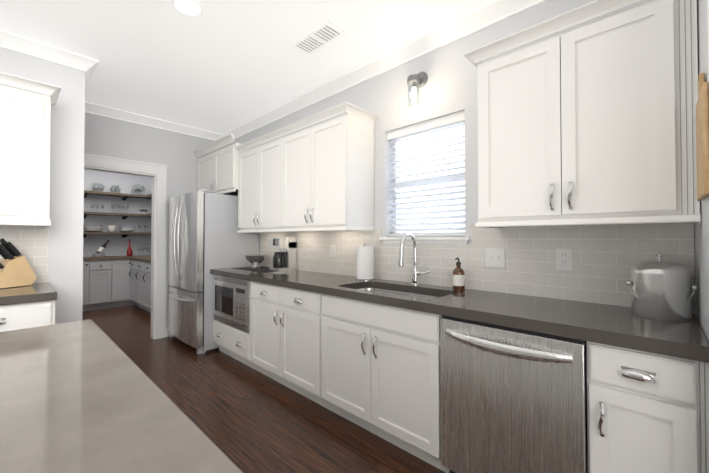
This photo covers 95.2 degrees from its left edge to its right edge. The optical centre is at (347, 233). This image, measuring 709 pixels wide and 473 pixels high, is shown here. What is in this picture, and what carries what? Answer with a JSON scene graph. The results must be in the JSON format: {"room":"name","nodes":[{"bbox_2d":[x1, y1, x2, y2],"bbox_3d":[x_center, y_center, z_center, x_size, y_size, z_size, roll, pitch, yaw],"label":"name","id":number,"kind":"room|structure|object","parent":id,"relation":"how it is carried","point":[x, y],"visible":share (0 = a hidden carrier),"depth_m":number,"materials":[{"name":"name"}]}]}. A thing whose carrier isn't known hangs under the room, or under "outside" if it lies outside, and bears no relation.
{"room":"kitchen","nodes":[
{"label":"kitchen","id":0,"kind":"room"},
{"bbox_2d":[0,47,84,323],"bbox_3d":[-4.070,-0.089,1.583,1.230,2.732,4.183,-1,-1,44],"label":"wall","id":1,"kind":"structure","parent":0,"point":[66,197],"depth_m":2.58,"materials":[{"name":"white paint"}]},
{"bbox_2d":[0,225,48,282],"bbox_3d":[-2.700,0.135,2.110,0.008,0.470,1.105,-1,-1,44],"label":"backsplash","id":2,"kind":"structure","parent":1,"relation":"attached to","point":[30,244],"depth_m":2.44,"materials":[{"name":"tile"}]},
{"bbox_2d":[0,72,60,226],"bbox_3d":[-2.425,-0.543,2.121,0.400,0.974,0.780,-1,-1,44],"label":"upper cabinet","id":3,"kind":"object","parent":1,"relation":"attached to","point":[25,116],"visible":1,"depth_m":2.18,"materials":[{"name":"white paint"}]},
{"bbox_2d":[0,29,98,75],"bbox_3d":[-3.530,-1.412,1.219,0.078,0.095,4.141,-1,-1,44],"label":"crown molding","id":4,"kind":"structure","parent":1,"relation":"attached to","point":[8,40],"depth_m":2.48,"materials":[{"name":"white paint"}]},
{"bbox_2d":[85,72,91,103],"bbox_3d":[-2.522,-1.387,3.069,1.020,0.095,0.078,-1,-1,44],"label":"crown molding","id":5,"kind":"structure","parent":1,"relation":"attached to","point":[87,78],"depth_m":2.96,"materials":[{"name":"white paint"}]},
{"bbox_2d":[85,102,219,140],"bbox_3d":[-2.382,-1.374,4.015,0.078,0.095,1.637,-1,-1,44],"label":"crown molding","id":6,"kind":"structure","parent":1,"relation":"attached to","point":[92,108],"depth_m":3.95,"materials":[{"name":"white paint"}]},
{"bbox_2d":[83,169,151,256],"bbox_3d":[-4.922,-0.028,6.029,0.120,2.732,2.414,-1,-1,44],"label":"wall","id":7,"kind":"structure","parent":0,"point":[117,245],"depth_m":6.35,"materials":[{"name":"grey paint"}]},
{"bbox_2d":[83,190,145,237],"bbox_3d":[-4.809,-0.350,5.860,0.277,0.849,1.920,-1,-1,44],"label":"shelf","id":8,"kind":"object","parent":7,"relation":"attached to","point":[124,235],"depth_m":6.15,"materials":[{"name":"brown wood"}]},
{"bbox_2d":[84,224,102,231],"bbox_3d":[-4.692,-0.100,5.966,0.250,0.132,0.260,-1,-1,41],"label":"dish","id":9,"kind":"object","parent":8,"relation":"on","point":[87,229],"depth_m":5.90,"materials":[{"name":"white ceramic"}]},
{"bbox_2d":[107,225,115,231],"bbox_3d":[-4.498,-0.092,6.168,0.140,0.123,0.133,0,-1,8],"label":"dish","id":10,"kind":"object","parent":8,"relation":"on","point":[110,228],"depth_m":6.12,"materials":[{"name":"white ceramic"}]},
{"bbox_2d":[120,226,134,231],"bbox_3d":[-4.332,-0.090,6.341,0.210,0.122,0.240,-1,-1,41],"label":"dish","id":11,"kind":"object","parent":8,"relation":"on","point":[122,229],"depth_m":6.27,"materials":[{"name":"white ceramic"}]},
{"bbox_2d":[145,194,151,234],"bbox_3d":[-3.059,-0.352,5.719,2.997,0.849,0.274,-1,-1,44],"label":"shelf","id":12,"kind":"object","parent":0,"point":[149,196],"depth_m":6.42,"materials":[{"name":"brown wood"}]},
{"bbox_2d":[84,112,224,336],"bbox_3d":[-2.421,-0.054,4.100,0.120,2.732,1.731,-1,-1,44],"label":"wall","id":13,"kind":"structure","parent":0,"point":[122,139],"depth_m":4.03,"materials":[{"name":"white paint"}]},
{"bbox_2d":[84,153,166,338],"bbox_3d":[-2.679,0.216,3.809,0.147,2.183,0.956,-1,-1,44],"label":"door frame","id":14,"kind":"structure","parent":13,"relation":"attached to","point":[157,173],"depth_m":4.04,"materials":[{"name":"white paint"}]},
{"bbox_2d":[0,0,493,133],"bbox_3d":[-2.085,-1.488,1.006,11.400,0.050,6.074,-1,-1,44],"label":"ceiling","id":15,"kind":"structure","parent":0,"point":[221,66],"depth_m":2.45,"materials":[{"name":"white paint"}]},
{"bbox_2d":[170,0,204,17],"bbox_3d":[-1.019,-1.445,2.062,0.196,0.006,0.196,-1,-1,44],"label":"recessed light","id":16,"kind":"object","parent":15,"relation":"in","point":[192,8],"visible":1,"depth_m":2.06,"materials":[{"name":"white paint"}]},
{"bbox_2d":[293,20,345,53],"bbox_3d":[-0.212,-1.438,2.384,0.400,0.012,0.170,-1,-1,44],"label":"ceiling vent","id":17,"kind":"object","parent":15,"relation":"in","point":[323,34],"visible":1,"depth_m":2.36,"materials":[{"name":"white metal"}]},
{"bbox_2d":[82,305,445,472],"bbox_3d":[-2.085,1.294,0.968,11.400,0.050,6.074,-1,-1,44],"label":"floor","id":18,"kind":"structure","parent":0,"point":[243,417],"depth_m":2.30,"materials":[{"name":"brown wood"}]},
{"bbox_2d":[0,300,54,331],"bbox_3d":[-2.451,0.849,1.877,0.674,0.864,1.070,-1,-1,44],"label":"base cabinet","id":19,"kind":"object","parent":18,"relation":"on","point":[25,315],"visible":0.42,"depth_m":1.96,"materials":[{"name":"white paint"}]},
{"bbox_2d":[0,282,56,304],"bbox_3d":[-2.464,0.391,1.880,0.660,0.050,1.107,-1,-1,44],"label":"countertop","id":20,"kind":"structure","parent":19,"relation":"on","point":[38,292],"depth_m":2.02,"materials":[{"name":"stone"}]},
{"bbox_2d":[0,238,36,288],"bbox_3d":[-2.353,0.201,2.262,0.110,0.342,0.236,0,-1,19],"label":"knife block","id":21,"kind":"object","parent":20,"relation":"on","point":[16,270],"visible":1,"depth_m":2.24,"materials":[{"name":"brown wood"}]},
{"bbox_2d":[83,261,94,310],"bbox_3d":[-4.818,0.898,5.574,0.637,0.868,0.592,-1,-1,44],"label":"base cabinet","id":22,"kind":"object","parent":18,"relation":"on","point":[88,266],"depth_m":5.54,"materials":[{"name":"grey paint"}]},
{"bbox_2d":[95,260,118,309],"bbox_3d":[-4.541,0.902,5.862,0.637,0.868,0.432,-1,-1,44],"label":"base cabinet","id":23,"kind":"object","parent":18,"relation":"on","point":[106,283],"depth_m":5.70,"materials":[{"name":"grey paint"}]},
{"bbox_2d":[115,259,130,306],"bbox_3d":[-4.347,0.905,6.063,0.637,0.868,0.350,-1,-1,44],"label":"base cabinet","id":24,"kind":"object","parent":18,"relation":"on","point":[122,269],"depth_m":5.89,"materials":[{"name":"grey paint"}]},
{"bbox_2d":[129,260,136,300],"bbox_3d":[-3.618,0.904,6.009,0.526,0.868,0.606,-1,-1,44],"label":"base cabinet","id":25,"kind":"object","parent":18,"relation":"on","point":[133,271],"depth_m":5.87,"materials":[{"name":"grey paint"}]},
{"bbox_2d":[83,256,129,260],"bbox_3d":[-4.790,0.444,5.602,0.647,0.040,1.590,-1,-1,44],"label":"countertop","id":26,"kind":"structure","parent":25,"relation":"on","point":[107,257],"depth_m":5.80,"materials":[{"name":"brown wood"}]},
{"bbox_2d":[92,240,109,256],"bbox_3d":[-4.526,0.269,5.901,0.198,0.317,0.228,0,-1,8],"label":"wine bottle","id":27,"kind":"object","parent":26,"relation":"on","point":[99,253],"depth_m":5.87,"materials":[{"name":"black glass"}]},
{"bbox_2d":[130,255,150,262],"bbox_3d":[-3.173,0.444,5.581,3.007,0.040,0.616,-1,-1,44],"label":"countertop","id":28,"kind":"structure","parent":25,"relation":"on","point":[145,258],"depth_m":5.79,"materials":[{"name":"brown wood"}]},
{"bbox_2d":[90,183,149,255],"bbox_3d":[-3.918,-0.300,5.882,1.496,1.454,1.050,-1,-1,44],"label":"glassware","id":29,"kind":"object","parent":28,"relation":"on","point":[133,190],"visible":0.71,"depth_m":6.29,"materials":[{"name":"clear glass"}]},
{"bbox_2d":[126,239,132,255],"bbox_3d":[-4.217,0.268,6.253,0.103,0.329,0.103,-1,-1,35],"label":"vase","id":30,"kind":"object","parent":28,"relation":"on","point":[129,252],"depth_m":6.22,"materials":[{"name":"red glass"}]},
{"bbox_2d":[133,260,140,307],"bbox_3d":[-3.307,0.900,5.710,0.562,0.868,0.606,-1,-1,44],"label":"base cabinet","id":31,"kind":"object","parent":18,"relation":"on","point":[140,288],"depth_m":5.62,"materials":[{"name":"grey paint"}]},
{"bbox_2d":[141,261,148,311],"bbox_3d":[-2.982,0.895,5.398,0.562,0.868,0.606,-1,-1,44],"label":"base cabinet","id":32,"kind":"object","parent":18,"relation":"on","point":[144,265],"depth_m":5.32,"materials":[{"name":"grey paint"}]},
{"bbox_2d":[149,263,150,312],"bbox_3d":[-2.658,0.891,5.086,0.562,0.868,0.606,-1,-1,44],"label":"base cabinet","id":33,"kind":"object","parent":18,"relation":"on","point":[149,263],"depth_m":5.15,"materials":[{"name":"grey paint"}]},
{"bbox_2d":[166,189,258,353],"bbox_3d":[-1.722,0.416,4.030,0.948,1.790,0.825,-1,-1,44],"label":"refrigerator","id":34,"kind":"object","parent":18,"relation":"on","point":[204,237],"visible":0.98,"depth_m":3.64,"materials":[{"name":"grey metal"}]},
{"bbox_2d":[213,274,257,370],"bbox_3d":[-1.004,0.871,3.479,0.827,0.864,0.638,-1,-1,44],"label":"base cabinet","id":35,"kind":"object","parent":18,"relation":"on","point":[233,342],"visible":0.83,"depth_m":3.23,"materials":[{"name":"white paint"}]},
{"bbox_2d":[213,275,250,332],"bbox_3d":[-1.026,0.688,3.438,0.764,0.481,0.512,-1,-1,44],"label":"microwave","id":36,"kind":"object","parent":35,"relation":"in","point":[231,301],"visible":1,"depth_m":3.20,"materials":[{"name":"silver metal"}]},
{"bbox_2d":[250,281,329,409],"bbox_3d":[-0.352,0.863,2.847,0.988,0.864,0.645,-1,-1,44],"label":"base cabinet","id":37,"kind":"object","parent":18,"relation":"on","point":[286,336],"visible":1,"depth_m":2.58,"materials":[{"name":"white paint"}]},
{"bbox_2d":[210,266,708,362],"bbox_3d":[0.026,0.400,2.505,3.670,0.050,0.624,-1,-1,44],"label":"countertop","id":38,"kind":"structure","parent":37,"relation":"on","point":[616,325],"depth_m":1.54,"materials":[{"name":"stone"}]},
{"bbox_2d":[233,266,275,272],"bbox_3d":[-0.934,0.388,3.541,0.630,0.002,0.360,-1,-1,44],"label":"cooktop","id":39,"kind":"object","parent":38,"relation":"on","point":[263,269],"visible":0.79,"depth_m":3.49,"materials":[{"name":"black glass"}]},
{"bbox_2d":[243,254,267,267],"bbox_3d":[-1.055,0.317,3.712,0.276,0.145,0.276,-1,-1,44],"label":"bowl","id":40,"kind":"object","parent":39,"relation":"on","point":[255,260],"visible":1,"depth_m":3.65,"materials":[{"name":"grey metal"}]},
{"bbox_2d":[269,237,296,270],"bbox_3d":[-0.692,0.212,3.448,0.210,0.352,0.221,-1,-1,44],"label":"coffee maker","id":41,"kind":"object","parent":38,"relation":"on","point":[285,257],"visible":1,"depth_m":3.39,"materials":[{"name":"silver metal"}]},
{"bbox_2d":[356,243,374,280],"bbox_3d":[0.144,0.226,2.652,0.156,0.302,0.156,-1,-1,44],"label":"paper towel holder","id":42,"kind":"object","parent":38,"relation":"on","point":[365,262],"visible":1,"depth_m":2.59,"materials":[{"name":"white paper"}]},
{"bbox_2d":[359,288,438,298],"bbox_3d":[0.310,0.528,2.178,0.812,0.214,0.432,-1,-1,44],"label":"sink","id":43,"kind":"object","parent":38,"relation":"in","point":[407,294],"visible":0.08,"depth_m":2.36,"materials":[{"name":"silver metal"}]},
{"bbox_2d":[398,233,430,284],"bbox_3d":[0.470,0.183,2.277,0.157,0.378,0.228,-1,-1,44],"label":"faucet","id":44,"kind":"object","parent":38,"relation":"on","point":[416,273],"visible":1,"depth_m":2.35,"materials":[{"name":"silver metal"}]},
{"bbox_2d":[452,257,464,291],"bbox_3d":[0.718,0.261,2.097,0.077,0.217,0.080,-1,-1,44],"label":"soap bottle","id":45,"kind":"object","parent":38,"relation":"on","point":[458,277],"visible":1,"depth_m":2.07,"materials":[{"name":"orange glass"}]},
{"bbox_2d":[627,253,696,321],"bbox_3d":[1.366,0.223,1.415,0.216,0.275,0.200,-1,-1,44],"label":"pot","id":46,"kind":"object","parent":38,"relation":"on","point":[660,289],"visible":1,"depth_m":1.35,"materials":[{"name":"silver metal"}]},
{"bbox_2d":[321,294,448,472],"bbox_3d":[0.339,0.854,2.183,0.929,0.864,0.645,-1,-1,44],"label":"base cabinet","id":47,"kind":"object","parent":18,"relation":"on","point":[381,371],"visible":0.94,"depth_m":1.91,"materials":[{"name":"white paint"}]},
{"bbox_2d":[441,315,587,472],"bbox_3d":[0.875,0.848,1.633,0.596,0.861,0.655,-1,-1,44],"label":"dishwasher","id":48,"kind":"object","parent":18,"relation":"on","point":[513,400],"visible":0.9,"depth_m":1.41,"materials":[{"name":"silver metal"}]},
{"bbox_2d":[586,341,708,472],"bbox_3d":[1.226,0.842,1.331,0.320,0.864,0.645,-1,-1,44],"label":"base cabinet","id":49,"kind":"object","parent":18,"relation":"on","point":[647,412],"visible":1,"depth_m":1.12,"materials":[{"name":"white paint"}]},
{"bbox_3d":[-0.812,0.819,0.015,2.177,0.874,1.495,-1,-1,44],"label":"cabinet","id":50,"kind":"object","parent":18,"relation":"on","visible":0},
{"bbox_2d":[0,319,242,472],"bbox_3d":[-0.812,0.361,0.018,2.252,0.040,1.570,-1,-1,44],"label":"countertop","id":51,"kind":"structure","parent":50,"relation":"on","point":[87,396],"depth_m":0.62,"materials":[{"name":"beige stone"}]},
{"bbox_2d":[225,0,695,314],"bbox_3d":[-0.036,-0.068,3.118,11.400,2.732,0.160,-1,-1,44],"label":"wall","id":52,"kind":"structure","parent":0,"point":[449,87],"depth_m":2.39,"materials":[{"name":"white paint"}]},
{"bbox_2d":[193,134,253,195],"bbox_3d":[-1.549,-0.795,4.159,1.061,0.645,0.446,-1,-1,44],"label":"upper cabinet","id":53,"kind":"object","parent":52,"relation":"attached to","point":[217,171],"visible":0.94,"depth_m":3.94,"materials":[{"name":"white paint"}]},
{"bbox_2d":[238,130,277,231],"bbox_3d":[-0.803,-0.512,3.505,0.915,0.941,0.347,-1,-1,44],"label":"upper cabinet","id":54,"kind":"object","parent":52,"relation":"attached to","point":[257,166],"depth_m":3.39,"materials":[{"name":"white paint"}]},
{"bbox_2d":[274,102,377,229],"bbox_3d":[-0.225,-0.519,2.949,0.916,0.941,0.347,-1,-1,44],"label":"upper cabinet","id":55,"kind":"object","parent":52,"relation":"attached to","point":[318,177],"depth_m":2.70,"materials":[{"name":"white paint"}]},
{"bbox_2d":[220,0,545,138],"bbox_3d":[-0.131,-1.387,3.063,4.644,0.095,0.078,-1,-1,44],"label":"crown molding","id":56,"kind":"structure","parent":52,"relation":"attached to","point":[488,14],"depth_m":2.52,"materials":[{"name":"white paint"}]},
{"bbox_2d":[407,72,427,108],"bbox_3d":[0.504,-1.081,2.399,0.116,0.288,0.148,-1,-1,44],"label":"sconce","id":57,"kind":"object","parent":52,"relation":"attached to","point":[418,80],"visible":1,"depth_m":2.37,"materials":[{"name":"silver metal"}]},
{"bbox_2d":[379,237,469,243],"bbox_3d":[0.578,0.049,2.461,0.756,0.050,0.135,-1,-1,44],"label":"window sill","id":58,"kind":"structure","parent":52,"relation":"attached to","point":[441,240],"depth_m":2.36,"materials":[{"name":"white paint"}]},
{"bbox_2d":[393,140,464,236],"bbox_3d":[0.644,-0.412,2.535,0.675,0.874,0.055,-1,-1,44],"label":"window","id":59,"kind":"structure","parent":52,"relation":"in","point":[414,182],"depth_m":2.71,"materials":[{"name":"white paint"}]},
{"bbox_2d":[387,111,464,236],"bbox_3d":[0.593,-0.414,2.483,0.668,0.869,0.071,-1,-1,44],"label":"window blinds","id":60,"kind":"object","parent":59,"relation":"attached to","point":[453,120],"visible":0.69,"depth_m":2.45,"materials":[{"name":"white paint"}]},
{"bbox_2d":[260,222,694,313],"bbox_3d":[0.238,0.163,2.732,3.675,0.430,0.008,-1,-1,44],"label":"backsplash","id":61,"kind":"structure","parent":52,"relation":"attached to","point":[606,258],"depth_m":1.92,"materials":[{"name":"tile"}]},
{"bbox_2d":[330,244,335,256],"bbox_3d":[-0.139,0.161,3.083,0.075,0.118,0.008,-1,-1,44],"label":"electrical outlet","id":62,"kind":"object","parent":61,"relation":"attached to","point":[332,250],"visible":1,"depth_m":3.08,"materials":[{"name":"white plastic"}]},
{"bbox_2d":[485,248,504,266],"bbox_3d":[0.931,0.151,2.049,0.118,0.118,0.016,-1,-1,44],"label":"switch plate","id":63,"kind":"object","parent":61,"relation":"attached to","point":[494,257],"visible":1,"depth_m":2.05,"materials":[{"name":"white plastic"}]},
{"bbox_2d":[556,249,571,269],"bbox_3d":[1.201,0.142,1.795,0.075,0.118,0.008,-1,-1,44],"label":"electrical outlet","id":64,"kind":"object","parent":61,"relation":"attached to","point":[563,259],"visible":1,"depth_m":1.79,"materials":[{"name":"white plastic"}]},
{"bbox_2d":[463,0,700,228],"bbox_3d":[1.105,-0.523,1.637,0.892,0.969,0.397,-1,-1,44],"label":"upper cabinet","id":65,"kind":"object","parent":52,"relation":"attached to","point":[592,123],"visible":1,"depth_m":1.45,"materials":[{"name":"white paint"}]},
{"bbox_2d":[695,0,708,342],"bbox_3d":[1.379,-0.095,1.153,0.156,2.732,0.714,-1,-1,44],"label":"wall","id":66,"kind":"structure","parent":0,"point":[702,263],"depth_m":1.18,"materials":[{"name":"white paint"}]},
{"bbox_2d":[696,73,708,200],"bbox_3d":[1.185,-0.325,1.082,0.013,0.410,0.260,-1,-1,44],"label":"cutting board","id":67,"kind":"object","parent":66,"relation":"hanging from","point":[702,139],"visible":1,"depth_m":1.01,"materials":[{"name":"brown wood"}]},
{"bbox_2d":[707,0,708,82],"bbox_3d":[1.100,-0.097,0.953,0.038,2.732,0.080,-1,-1,44],"label":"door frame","id":68,"kind":"structure","parent":66,"relation":"attached to","point":[708,34],"depth_m":0.99,"materials":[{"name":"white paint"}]},
{"label":"outside","id":69,"kind":"structure","parent":0,"visible":0},
{"bbox_2d":[400,123,464,232],"bbox_3d":[0.840,-0.410,2.739,2.276,2.475,0.001,-1,-1,44],"label":"sky","id":70,"kind":"structure","parent":69,"point":[446,137],"depth_m":2.83,"materials":[{"name":"white"}]}
]}

